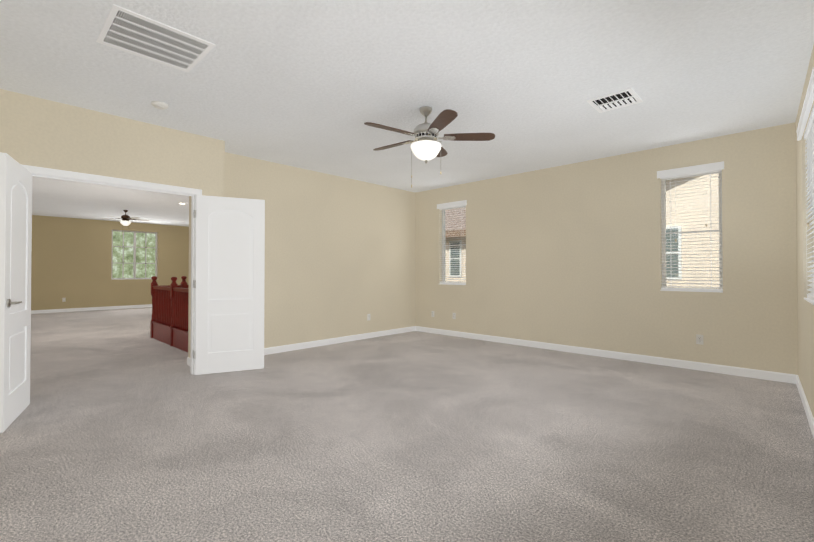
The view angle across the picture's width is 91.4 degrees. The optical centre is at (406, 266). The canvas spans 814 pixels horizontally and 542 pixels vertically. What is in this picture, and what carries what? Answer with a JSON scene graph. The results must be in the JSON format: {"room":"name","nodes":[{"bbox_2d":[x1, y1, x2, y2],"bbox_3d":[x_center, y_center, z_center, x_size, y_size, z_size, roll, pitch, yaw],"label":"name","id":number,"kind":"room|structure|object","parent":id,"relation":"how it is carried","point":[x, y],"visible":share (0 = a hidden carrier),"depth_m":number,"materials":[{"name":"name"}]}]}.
{"room":"empty bedroom","nodes":[
{"label":"empty bedroom","id":0,"kind":"room"},
{"bbox_2d":[0,307,813,541],"bbox_3d":[-4.054,1.305,6.445,15.750,0.120,8.190,-1,-1,44],"label":"floor","id":1,"kind":"structure","parent":0,"point":[123,427],"depth_m":2.65,"materials":[{"name":"carpet"}]},
{"bbox_2d":[150,276,188,351],"bbox_3d":[-3.166,0.701,6.566,2.678,1.090,1.220,-1,-1,44],"label":"stair railing","id":2,"kind":"object","parent":1,"relation":"on","point":[169,320],"visible":0.38,"depth_m":6.37,"materials":[{"name":"red wood"}]},
{"bbox_2d":[0,45,813,417],"bbox_3d":[-4.018,-0.125,6.427,15.850,2.740,8.190,-1,-1,44],"label":"wall","id":3,"kind":"structure","parent":0,"point":[568,255],"depth_m":5.63,"materials":[{"name":"paint"}]},
{"bbox_2d":[0,152,31,432],"bbox_3d":[-3.138,0.186,3.194,0.154,2.030,0.741,0,-1,-32],"label":"door","id":4,"kind":"structure","parent":3,"relation":"in","point":[15,246],"depth_m":3.11,"materials":[{"name":"painted wood"},{"name":"brushed nickel"}]},
{"bbox_2d":[21,164,201,374],"bbox_3d":[-2.931,0.163,4.063,0.162,2.112,1.506,-1,-1,44],"label":"door frame","id":5,"kind":"structure","parent":3,"relation":"attached to","point":[35,171],"depth_m":4.25,"materials":[{"name":"white wood"}]},
{"bbox_2d":[111,230,156,279],"bbox_3d":[-8.771,-0.384,12.818,0.145,1.560,1.260,-1,-1,44],"label":"window","id":6,"kind":"structure","parent":3,"relation":"in","point":[134,256],"depth_m":12.83,"materials":[{"name":"white"}]},
{"bbox_2d":[195,195,264,374],"bbox_3d":[-2.063,0.202,4.652,0.741,2.030,0.045,0,-1,-25],"label":"door","id":7,"kind":"structure","parent":3,"relation":"in","point":[230,255],"depth_m":4.63,"materials":[{"name":"white wood"}]},
{"bbox_2d":[264,326,415,354],"bbox_3d":[-1.179,1.198,6.444,0.015,0.095,3.854,-1,-1,44],"label":"baseboard","id":8,"kind":"structure","parent":3,"relation":"attached to","point":[278,349],"depth_m":6.42,"materials":[{"name":"white wood"}]},
{"bbox_2d":[31,304,794,383],"bbox_3d":[-4.018,1.197,6.412,15.550,0.095,7.890,-1,-1,44],"label":"baseboard","id":9,"kind":"structure","parent":3,"relation":"attached to","point":[759,374],"depth_m":5.40,"materials":[{"name":"white wood"}]},
{"bbox_2d":[437,200,466,284],"bbox_3d":[0.859,-0.428,7.308,0.664,1.505,0.179,-1,-1,44],"label":"window","id":10,"kind":"structure","parent":3,"relation":"in","point":[443,207],"depth_m":7.36,"materials":[{"name":"white"}]},
{"bbox_2d":[657,161,723,292],"bbox_3d":[3.451,-0.455,4.839,0.664,1.505,0.179,-1,-1,44],"label":"window","id":11,"kind":"structure","parent":3,"relation":"in","point":[664,176],"depth_m":4.83,"materials":[{"name":"white"}]},
{"bbox_2d":[696,334,702,344],"bbox_3d":[3.475,0.861,4.719,0.070,0.114,0.008,-1,-1,44],"label":"electrical outlet","id":12,"kind":"object","parent":3,"relation":"attached to","point":[699,339],"visible":1,"depth_m":4.72,"materials":[{"name":"white plastic"}]},
{"bbox_2d":[795,375,813,437],"bbox_3d":[1.948,1.146,1.758,0.238,0.095,6.397,-1,-1,44],"label":"baseboard","id":13,"kind":"structure","parent":3,"relation":"attached to","point":[807,409],"depth_m":3.29,"materials":[{"name":"white wood"}]},
{"bbox_2d":[796,67,813,304],"bbox_3d":[3.075,-0.476,2.952,0.231,1.505,1.504,-1,-1,44],"label":"window","id":14,"kind":"structure","parent":3,"relation":"in","point":[803,119],"depth_m":3.22,"materials":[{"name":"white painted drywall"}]},
{"bbox_2d":[0,0,813,226],"bbox_3d":[-4.054,-1.555,6.477,15.750,0.120,8.190,-1,-1,44],"label":"ceiling","id":15,"kind":"structure","parent":0,"point":[314,85],"depth_m":3.21,"materials":[{"name":"paint"}]},
{"bbox_2d":[102,210,148,233],"bbox_3d":[-7.174,-1.153,10.200,1.014,0.600,0.975,-1,-1,44],"label":"ceiling fan","id":16,"kind":"object","parent":15,"relation":"hanging from","point":[126,219],"visible":1,"depth_m":10.11,"materials":[{"name":"brown metal"}]},
{"bbox_2d":[96,4,214,71],"bbox_3d":[-1.718,-1.533,2.724,0.545,0.006,0.575,-1,-1,44],"label":"ceiling vent","id":17,"kind":"object","parent":15,"relation":"in","point":[128,31],"visible":1,"depth_m":2.69,"materials":[{"name":"white metal"}]},
{"bbox_2d":[151,101,167,109],"bbox_3d":[-2.311,-1.507,3.717,0.136,0.037,0.136,-1,-1,44],"label":"smoke detector","id":18,"kind":"object","parent":15,"relation":"attached to","point":[159,105],"visible":1,"depth_m":3.68,"materials":[{"name":"white plastic"}]},
{"bbox_2d":[364,106,494,187],"bbox_3d":[0.142,-1.149,3.836,1.240,0.750,1.261,-1,-1,44],"label":"fan","id":19,"kind":"object","parent":15,"relation":"hanging from","point":[426,146],"visible":1,"depth_m":3.75,"materials":[{"name":"brown wood"}]},
{"bbox_2d":[586,88,642,112],"bbox_3d":[1.906,-1.518,3.649,0.370,0.017,0.370,-1,-1,44],"label":"ceiling vent","id":20,"kind":"object","parent":15,"relation":"in","point":[617,100],"visible":1,"depth_m":3.64,"materials":[{"name":"white metal"}]},
{"label":"outside","id":21,"kind":"structure","parent":0,"visible":0},
{"bbox_2d":[112,231,154,277],"bbox_3d":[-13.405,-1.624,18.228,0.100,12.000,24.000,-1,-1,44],"label":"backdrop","id":22,"kind":"structure","parent":21,"point":[129,241],"depth_m":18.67,"materials":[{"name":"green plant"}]},
{"bbox_2d":[446,173,718,288],"bbox_3d":[5.953,-0.297,11.782,21.000,9.202,7.538,-1,-1,44],"label":"neighbor house","id":23,"kind":"structure","parent":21,"point":[682,196],"depth_m":7.64,"materials":[{"name":"paint"}]}
]}

